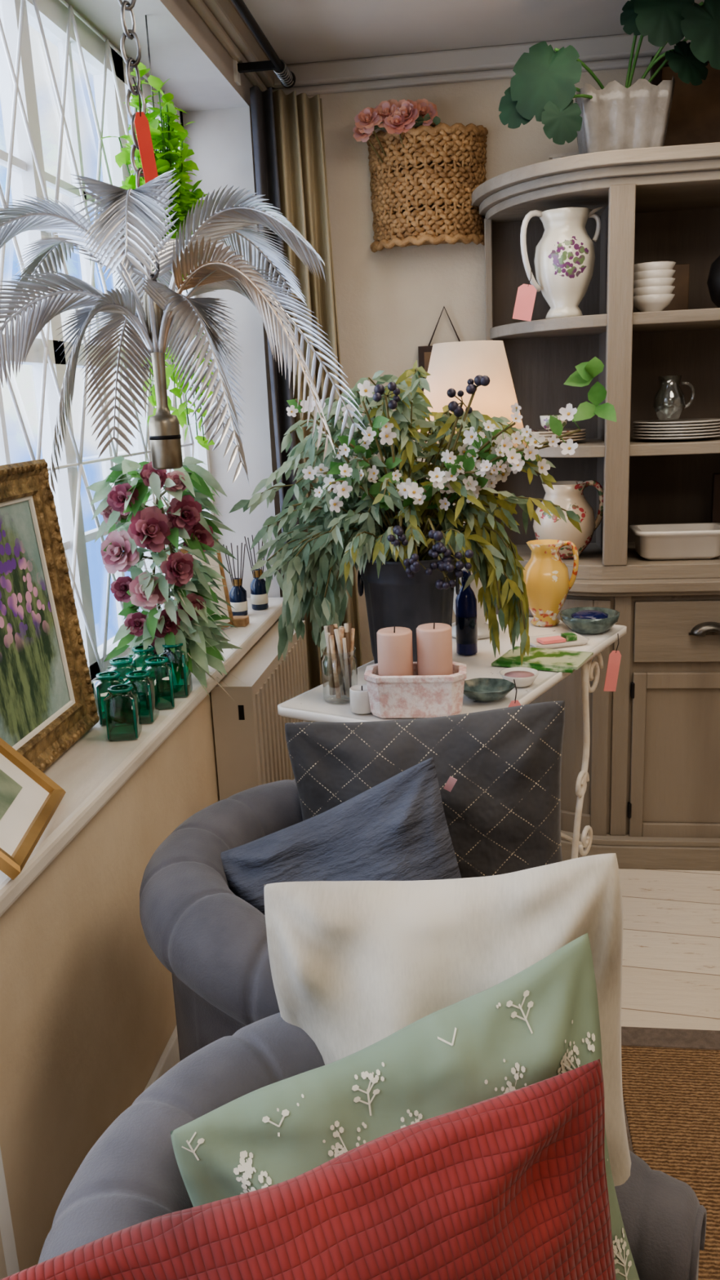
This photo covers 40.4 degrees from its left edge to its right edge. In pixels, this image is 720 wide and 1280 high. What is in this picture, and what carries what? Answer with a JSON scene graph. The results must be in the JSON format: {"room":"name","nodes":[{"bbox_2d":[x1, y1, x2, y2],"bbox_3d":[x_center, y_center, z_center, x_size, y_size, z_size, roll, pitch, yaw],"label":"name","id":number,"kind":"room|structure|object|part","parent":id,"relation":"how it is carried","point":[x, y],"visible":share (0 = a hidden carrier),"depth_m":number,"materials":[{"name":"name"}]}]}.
{"room":"shop","nodes":[
{"label":"shop","id":0,"kind":"room"},
{"bbox_2d":[0,0,284,1271],"bbox_3d":[-0.727,-0.004,1.083,0.270,2.550,5.100,-1,14,8],"label":"wall","id":1,"kind":"structure","parent":0,"point":[87,1011],"depth_m":1.96,"materials":[{"name":"paint"}]},
{"bbox_2d":[0,1146,19,1279],"bbox_3d":[-0.559,0.952,1.043,0.019,0.440,0.800,-1,14,8],"label":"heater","id":2,"kind":"object","parent":1,"relation":"attached to","point":[9,1265],"visible":1,"depth_m":1.41,"materials":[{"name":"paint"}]},
{"bbox_2d":[0,0,215,693],"bbox_3d":[-0.791,-0.440,1.439,0.055,1.550,3.780,-1,14,8],"label":"window","id":3,"kind":"structure","parent":1,"relation":"in","point":[24,179],"depth_m":2.24,"materials":[{"name":"glass"}]},
{"bbox_2d":[0,0,194,684],"bbox_3d":[-0.706,-0.535,1.746,0.013,1.508,2.647,-1,14,8],"label":"lattice","id":4,"kind":"object","parent":3,"relation":"attached to","point":[71,12],"visible":0.27,"depth_m":2.20,"materials":[{"name":"white paint"}]},
{"bbox_2d":[0,597,283,916],"bbox_3d":[-0.614,0.330,1.609,0.265,0.040,3.778,-1,14,8],"label":"windowsill","id":5,"kind":"object","parent":1,"relation":"attached to","point":[95,768],"visible":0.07,"depth_m":1.89,"materials":[{"name":"paint"}]},
{"bbox_2d":[0,737,66,879],"bbox_3d":[-0.585,0.232,1.536,0.162,0.172,0.300,-3,14,-3],"label":"print","id":6,"kind":"object","parent":5,"relation":"on","point":[29,798],"visible":1,"depth_m":1.58},
{"bbox_2d":[0,768,22,820],"bbox_3d":[-0.586,0.233,1.537,0.001,0.090,0.160,-45,13,7],"label":"print","id":7,"kind":"object","parent":6,"relation":"attached to","point":[9,788],"depth_m":1.58},
{"bbox_2d":[0,458,99,772],"bbox_3d":[-0.635,-0.029,1.783,0.091,0.560,0.520,-1,14,6],"label":"gilt-framed painting","id":8,"kind":"object","parent":5,"relation":"on","point":[47,701],"visible":0.9,"depth_m":1.89,"materials":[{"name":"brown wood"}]},
{"bbox_2d":[93,643,192,741],"bbox_3d":[-0.496,0.104,2.155,0.159,0.125,0.359,-1,14,8],"label":"bottles","id":9,"kind":"object","parent":5,"relation":"on","point":[132,692],"visible":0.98,"depth_m":2.11,"materials":[{"name":"green glass"}]},
{"bbox_2d":[86,456,248,700],"bbox_3d":[-0.450,-0.132,2.353,0.355,0.621,0.300,-14,18,-40],"label":"bouquet","id":10,"kind":"object","parent":5,"relation":"on","point":[122,508],"visible":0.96,"depth_m":2.25,"materials":[{"name":"green plant"}]},
{"bbox_2d":[165,539,233,629],"bbox_3d":[-0.467,-0.147,2.874,0.044,0.276,0.215,8,17,35],"label":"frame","id":11,"kind":"object","parent":5,"relation":"on","point":[224,593],"visible":0.16,"depth_m":2.93,"materials":[{"name":"wood"}]},
{"bbox_2d":[222,542,248,616],"bbox_3d":[-0.390,-0.190,3.103,0.073,0.230,0.064,-1,14,8],"label":"reed diffuser","id":12,"kind":"object","parent":5,"relation":"on","point":[237,593],"visible":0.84,"depth_m":3.10,"materials":[{"name":"blue glass"}]},
{"bbox_2d":[230,615,248,626],"bbox_3d":[-0.368,-0.058,2.993,0.050,0.024,0.050,-1,14,8],"label":"wooden box","id":13,"kind":"object","parent":5,"relation":"on","point":[238,620],"visible":0.91,"depth_m":2.97,"materials":[{"name":"wood"}]},
{"bbox_2d":[244,534,268,610],"bbox_3d":[-0.333,-0.219,3.192,0.073,0.240,0.064,-1,14,8],"label":"reed diffuser","id":14,"kind":"object","parent":5,"relation":"on","point":[259,597],"visible":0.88,"depth_m":3.19,"materials":[{"name":"blue glass"}]},
{"bbox_2d":[99,14,214,449],"bbox_3d":[-0.482,-0.973,2.410,0.236,1.008,0.374,1,14,14],"label":"plant","id":15,"kind":"object","parent":1,"relation":"hanging from","point":[169,136],"visible":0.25,"depth_m":2.34,"materials":[{"name":"green plant"}]},
{"bbox_2d":[143,1026,180,1090],"bbox_3d":[-0.535,1.175,1.346,0.016,0.120,5.080,-1,14,8],"label":"baseboard","id":16,"kind":"structure","parent":1,"relation":"attached to","point":[170,1057],"depth_m":2.16,"materials":[{"name":"white paint"}]},
{"bbox_2d":[231,0,295,88],"bbox_3d":[-0.516,-1.242,1.150,0.154,0.080,3.884,-1,14,8],"label":"pole","id":17,"kind":"object","parent":1,"relation":"attached to","point":[286,77],"depth_m":2.85,"materials":[{"name":"black metal"}]},
{"bbox_2d":[249,85,362,689],"bbox_3d":[-0.150,-0.543,3.304,0.295,2.360,0.093,-11,16,-31],"label":"curtain","id":18,"kind":"object","parent":1,"relation":"attached to","point":[288,131],"visible":0.38,"depth_m":3.13,"materials":[{"name":"fabric"}]},
{"bbox_2d":[187,0,691,95],"bbox_3d":[1.005,-1.218,0.546,3.330,0.085,5.100,-1,14,8],"label":"crown molding","id":19,"kind":"structure","parent":1,"relation":"attached to","point":[613,51],"depth_m":3.08,"materials":[{"name":"paint"}]},
{"bbox_2d":[174,66,650,665],"bbox_3d":[1.206,-0.656,3.377,3.700,2.550,0.120,-1,14,8],"label":"wall","id":20,"kind":"structure","parent":0,"point":[390,303],"depth_m":3.29,"materials":[{"name":"paint"}]},
{"bbox_2d":[352,98,488,253],"bbox_3d":[0.198,-1.497,3.146,0.427,0.441,0.171,-1,14,8],"label":"basket","id":21,"kind":"object","parent":20,"relation":"attached to","point":[422,190],"visible":0.98,"depth_m":3.13,"materials":[{"name":"wicker"}]},
{"bbox_2d":[417,306,460,393],"bbox_3d":[0.290,-0.947,3.343,0.180,0.367,0.027,-1,14,8],"label":"picture","id":22,"kind":"object","parent":20,"relation":"attached to","point":[424,352],"visible":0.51,"depth_m":3.33,"materials":[{"name":"brown wood"}]},
{"bbox_2d":[229,0,704,64],"bbox_3d":[0.824,-1.318,0.597,3.700,0.100,5.200,-1,14,8],"label":"ceiling","id":23,"kind":"structure","parent":0,"point":[298,31],"depth_m":2.87,"materials":[{"name":"paint"}]},
{"bbox_2d":[0,0,368,493],"bbox_3d":[-0.320,-0.820,1.427,0.618,1.166,0.455,-1,14,8],"label":"chandelier","id":24,"kind":"object","parent":23,"relation":"hanging from","point":[166,316],"visible":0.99,"depth_m":1.43,"materials":[{"name":"silver metal"}]},
{"bbox_2d":[132,77,158,183],"bbox_3d":[-0.305,-0.712,1.399,0.031,0.166,0.006,-7,15,-19],"label":"price tag","id":25,"kind":"object","parent":24,"relation":"attached to","point":[142,129],"visible":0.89,"depth_m":1.40,"materials":[{"name":"red paper"}]},
{"bbox_2d":[618,868,719,1030],"bbox_3d":[0.936,1.252,1.233,3.700,0.100,5.200,-1,14,8],"label":"floor","id":26,"kind":"structure","parent":0,"point":[671,958],"depth_m":2.68,"materials":[{"name":"beige wood"}]},
{"bbox_2d":[139,778,302,1061],"bbox_3d":[-0.016,0.713,1.708,0.665,0.798,0.711,-1,14,8],"label":"armchair","id":27,"kind":"object","parent":26,"relation":"on","point":[213,944],"visible":0.3,"depth_m":1.46,"materials":[{"name":"fabric"}]},
{"bbox_2d":[220,757,461,915],"bbox_3d":[-0.011,0.429,1.608,0.486,0.454,0.211,-1,14,8],"label":"cushion","id":28,"kind":"object","parent":27,"relation":"on","point":[397,828],"visible":0.4,"depth_m":1.57,"materials":[{"name":"blue fabric"}]},
{"bbox_2d":[443,776,457,791],"bbox_3d":[0.148,0.236,1.605,0.023,0.027,0.002,-1,14,8],"label":"label","id":29,"kind":"object","parent":28,"relation":"attached to","point":[451,781],"visible":1,"depth_m":1.60,"materials":[{"name":"pink paper"}]},
{"bbox_2d":[284,700,564,878],"bbox_3d":[0.124,0.361,1.757,0.524,0.490,0.224,-1,14,8],"label":"cushion","id":30,"kind":"object","parent":27,"relation":"on","point":[502,811],"visible":0.49,"depth_m":1.70,"materials":[{"name":"grey fabric"}]},
{"bbox_2d":[210,620,309,800],"bbox_3d":[-0.268,0.417,2.965,0.116,0.790,0.810,-1,14,8],"label":"radiator","id":31,"kind":"object","parent":26,"relation":"on","point":[251,750],"visible":0.34,"depth_m":2.62,"materials":[{"name":"paint"}]},
{"bbox_2d":[38,1012,706,1279],"bbox_3d":[0.031,0.882,1.015,0.622,0.798,0.679,4,15,26],"label":"armchair","id":32,"kind":"object","parent":26,"relation":"on","point":[131,1175],"visible":0.34,"depth_m":1.05,"materials":[{"name":"fabric"}]},
{"bbox_2d":[0,1058,616,1279],"bbox_3d":[-0.014,0.628,0.815,0.580,0.437,0.214,-7,15,-19],"label":"cushion","id":33,"kind":"object","parent":32,"relation":"on","point":[512,1185],"visible":1,"depth_m":0.81,"materials":[{"name":"fabric"}]},
{"bbox_2d":[170,933,639,1279],"bbox_3d":[0.071,0.567,0.953,0.472,0.486,0.193,-7,15,-17],"label":"floral cushion","id":34,"kind":"object","parent":32,"relation":"on","point":[541,1022],"visible":0.45,"depth_m":0.92,"materials":[{"name":"fabric"}]},
{"bbox_2d":[263,853,631,1186],"bbox_3d":[0.111,0.510,1.138,0.446,0.532,0.238,-1,14,8],"label":"cushion","id":35,"kind":"object","parent":32,"relation":"on","point":[353,964],"visible":0.43,"depth_m":1.08,"materials":[{"name":"white fabric"}]},
{"bbox_2d":[277,614,626,858],"bbox_3d":[0.298,0.468,2.545,0.470,0.854,1.020,6,16,32],"label":"table","id":36,"kind":"object","parent":26,"relation":"on","point":[310,705],"visible":0.25,"depth_m":2.45,"materials":[{"name":"wood"}]},
{"bbox_2d":[321,622,357,703],"bbox_3d":[-0.046,0.047,2.160,0.078,0.174,0.078,-1,14,8],"label":"jar","id":37,"kind":"object","parent":36,"relation":"on","point":[340,644],"visible":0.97,"depth_m":2.15,"materials":[{"name":"clear glass"}]},
{"bbox_2d":[349,684,371,714],"bbox_3d":[0.005,0.124,2.085,0.054,0.056,0.054,-1,14,8],"label":"candle","id":38,"kind":"object","parent":36,"relation":"on","point":[359,697],"visible":0.78,"depth_m":2.06,"materials":[{"name":"wax"}]},
{"bbox_2d":[364,661,466,718],"bbox_3d":[0.119,0.106,2.065,0.214,0.092,0.125,-1,14,8],"label":"trough","id":39,"kind":"object","parent":36,"relation":"on","point":[416,695],"visible":0.92,"depth_m":2.02,"materials":[{"name":"pink ceramic"}]},
{"bbox_2d":[376,622,453,675],"bbox_3d":[0.116,0.042,2.055,0.156,0.159,0.074,-2,14,1],"label":"pillar candles","id":40,"kind":"object","parent":39,"relation":"in","point":[433,640],"visible":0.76,"depth_m":2.02,"materials":[{"name":"wax"}]},
{"bbox_2d":[228,356,616,665],"bbox_3d":[0.127,-0.275,2.285,0.892,0.724,0.376,-1,14,8],"label":"flower arrangement","id":41,"kind":"object","parent":36,"relation":"on","point":[386,532],"visible":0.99,"depth_m":2.25,"materials":[{"name":"plant"}]},
{"bbox_2d":[455,569,477,655],"bbox_3d":[0.271,-0.070,2.494,0.055,0.215,0.055,-1,14,8],"label":"glass bottle","id":42,"kind":"object","parent":36,"relation":"on","point":[466,616],"visible":0.81,"depth_m":2.48,"materials":[{"name":"blue glass"}]},
{"bbox_2d":[414,340,528,639],"bbox_3d":[0.295,-0.393,2.628,0.310,0.775,0.310,-1,14,8],"label":"table lamp","id":43,"kind":"object","parent":36,"relation":"on","point":[451,364],"visible":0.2,"depth_m":2.47,"materials":[{"name":"white fabric"}]},
{"bbox_2d":[463,677,515,701],"bbox_3d":[0.276,0.113,2.135,0.127,0.032,0.110,-1,14,8],"label":"shell dish","id":44,"kind":"object","parent":36,"relation":"on","point":[481,689],"visible":0.9,"depth_m":2.15,"materials":[{"name":"green ceramic"}]},
{"bbox_2d":[508,679,520,706],"bbox_3d":[0.322,0.140,2.044,0.028,0.120,0.006,-5,14,-9],"label":"tag","id":45,"kind":"object","parent":36,"relation":"hanging from","point":[513,703],"visible":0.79,"depth_m":2.04,"materials":[{"name":"pink paper"}]},
{"bbox_2d":[499,666,539,687],"bbox_3d":[0.363,0.087,2.231,0.090,0.028,0.090,-1,14,8],"label":"bowl","id":46,"kind":"object","parent":36,"relation":"on","point":[523,677],"visible":0.93,"depth_m":2.22,"materials":[{"name":"white ceramic"}]},
{"bbox_2d":[491,646,593,672],"bbox_3d":[0.450,0.047,2.412,0.210,0.012,0.155,5,16,27],"label":"magazine","id":47,"kind":"object","parent":36,"relation":"on","point":[539,659],"visible":0.96,"depth_m":2.39,"materials":[{"name":"green paper"}]},
{"bbox_2d":[523,539,578,626],"bbox_3d":[0.524,-0.162,2.770,0.138,0.239,0.135,-10,16,-27],"label":"pitcher","id":48,"kind":"object","parent":36,"relation":"on","point":[547,581],"visible":0.98,"depth_m":2.73,"materials":[{"name":"yellow ceramic"}]},
{"bbox_2d":[529,631,589,648],"bbox_3d":[0.515,-0.001,2.578,0.156,0.020,0.100,-6,14,-15],"label":"tray","id":49,"kind":"object","parent":36,"relation":"on","point":[570,638],"visible":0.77,"depth_m":2.57,"materials":[{"name":"ceramic"}]},
{"bbox_2d":[559,606,620,634],"bbox_3d":[0.630,-0.051,2.691,0.163,0.052,0.163,-1,14,8],"label":"glass dish","id":50,"kind":"object","parent":36,"relation":"on","point":[585,620],"visible":1,"depth_m":2.65,"materials":[{"name":"green glass"}]},
{"bbox_2d":[603,633,621,691],"bbox_3d":[0.661,0.061,2.567,0.049,0.156,0.006,-7,14,-16],"label":"tag","id":51,"kind":"object","parent":36,"relation":"hanging from","point":[614,660],"visible":1,"depth_m":2.57,"materials":[{"name":"pink paper"}]},
{"bbox_2d":[471,142,719,870],"bbox_3d":[1.320,-0.365,3.075,1.930,2.120,0.542,-1,14,8],"label":"tall cabinet","id":52,"kind":"object","parent":26,"relation":"on","point":[651,797],"visible":0.56,"depth_m":3.09,"materials":[{"name":"brown wood"}]},
{"bbox_2d":[531,414,586,444],"bbox_3d":[0.614,-0.666,3.099,0.200,0.088,0.200,-1,14,8],"label":"plates","id":53,"kind":"object","parent":52,"relation":"in","point":[547,432],"visible":0.34,"depth_m":3.06,"materials":[{"name":"white ceramic"}]},
{"bbox_2d":[520,206,603,319],"bbox_3d":[0.599,-1.119,2.924,0.240,0.309,0.180,-1,14,8],"label":"pitcher vase","id":54,"kind":"object","parent":52,"relation":"on","point":[564,261],"visible":0.96,"depth_m":2.86,"materials":[{"name":"white ceramic"}]},
{"bbox_2d":[512,268,537,321],"bbox_3d":[0.483,-1.013,2.880,0.071,0.148,0.006,-1,14,8],"label":"price tag","id":55,"kind":"object","parent":54,"relation":"attached to","point":[526,295],"visible":1,"depth_m":2.88,"materials":[{"name":"pink paper"}]},
{"bbox_2d":[548,151,578,159],"bbox_3d":[0.668,-1.465,3.040,0.160,0.084,0.020,-1,14,8],"label":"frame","id":56,"kind":"object","parent":52,"relation":"on","point":[555,156],"visible":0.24,"depth_m":3.03,"materials":[{"name":"beige wood"}]},
{"bbox_2d":[533,480,603,559],"bbox_3d":[0.649,-0.385,3.114,0.196,0.242,0.196,-12,17,-33],"label":"jug","id":57,"kind":"object","parent":52,"relation":"in","point":[569,495],"visible":0.81,"depth_m":3.05,"materials":[{"name":"white ceramic"}]},
{"bbox_2d":[498,0,719,154],"bbox_3d":[0.773,-1.584,2.779,0.754,0.433,0.354,-1,14,8],"label":"potted plant","id":58,"kind":"object","parent":52,"relation":"on","point":[615,117],"visible":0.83,"depth_m":2.69,"materials":[{"name":"plant"}]},
{"bbox_2d":[574,76,675,154],"bbox_3d":[0.766,-1.493,2.869,0.270,0.214,0.226,-1,14,8],"label":"planter","id":59,"kind":"object","parent":52,"relation":"on","point":[615,117],"depth_m":2.78,"materials":[{"name":"white ceramic"}]},
{"bbox_2d":[633,261,675,311],"bbox_3d":[0.857,-1.028,2.871,0.130,0.138,0.128,-1,14,8],"label":"stacked bowls","id":60,"kind":"object","parent":52,"relation":"in","point":[653,282],"visible":0.92,"depth_m":2.82,"materials":[{"name":"white ceramic"}]},
{"bbox_2d":[629,522,719,559],"bbox_3d":[0.989,-0.306,3.047,0.280,0.092,0.180,-1,14,8],"label":"baking dish","id":61,"kind":"object","parent":52,"relation":"in","point":[691,540],"visible":1,"depth_m":2.98,"materials":[{"name":"ceramic"}]},
{"bbox_2d":[632,417,719,441],"bbox_3d":[0.973,-0.642,2.995,0.273,0.060,0.273,-1,14,8],"label":"stacked plates","id":62,"kind":"object","parent":52,"relation":"in","point":[690,428],"visible":1,"depth_m":2.92,"materials":[{"name":"white ceramic"}]},
{"bbox_2d":[652,375,693,420],"bbox_3d":[0.945,-0.736,2.979,0.108,0.130,0.096,-10,16,-29],"label":"glass jug","id":63,"kind":"object","parent":62,"relation":"on","point":[681,390],"visible":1,"depth_m":2.97,"materials":[{"name":"clear glass"}]},
{"bbox_2d":[662,263,689,311],"bbox_3d":[0.969,-1.093,3.072,0.130,0.158,0.017,-1,14,8],"label":"print","id":64,"kind":"object","parent":52,"relation":"in","point":[680,300],"visible":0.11,"depth_m":3.06,"materials":[{"name":"brown wood"}]},
{"bbox_2d":[650,55,719,146],"bbox_3d":[1.115,-1.610,2.995,0.440,0.351,0.066,-1,14,8],"label":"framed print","id":65,"kind":"object","parent":52,"relation":"on","point":[695,111],"visible":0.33,"depth_m":3.00,"materials":[{"name":"brown wood"}]},
{"bbox_3d":[1.052,-0.031,2.934,0.122,0.040,0.040,-1,14,8],"label":"cup handle","id":66,"kind":"part","parent":52,"relation":"part of","materials":[{"name":"grey metal"}]},
{"bbox_2d":[706,255,719,307],"bbox_3d":[1.079,-1.048,2.837,0.140,0.175,0.140,-1,14,8],"label":"vase","id":67,"kind":"object","parent":52,"relation":"on","point":[713,279],"visible":1,"depth_m":2.82,"materials":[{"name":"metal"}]},
{"bbox_2d":[711,472,719,523],"bbox_3d":[1.205,-0.411,3.122,0.160,0.243,0.030,-1,14,8],"label":"wooden serving board","id":68,"kind":"object","parent":52,"relation":"in","point":[715,508],"visible":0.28,"depth_m":3.12,"materials":[{"name":"brown wood"}]},
{"bbox_2d":[621,1026,719,1279],"bbox_3d":[1.350,1.325,0.630,2.040,0.014,3.310,-1,14,8],"label":"jute rug","id":69,"kind":"object","parent":26,"relation":"on","point":[671,1077],"visible":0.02,"depth_m":2.07,"materials":[{"name":"brown wicker"}]}
]}

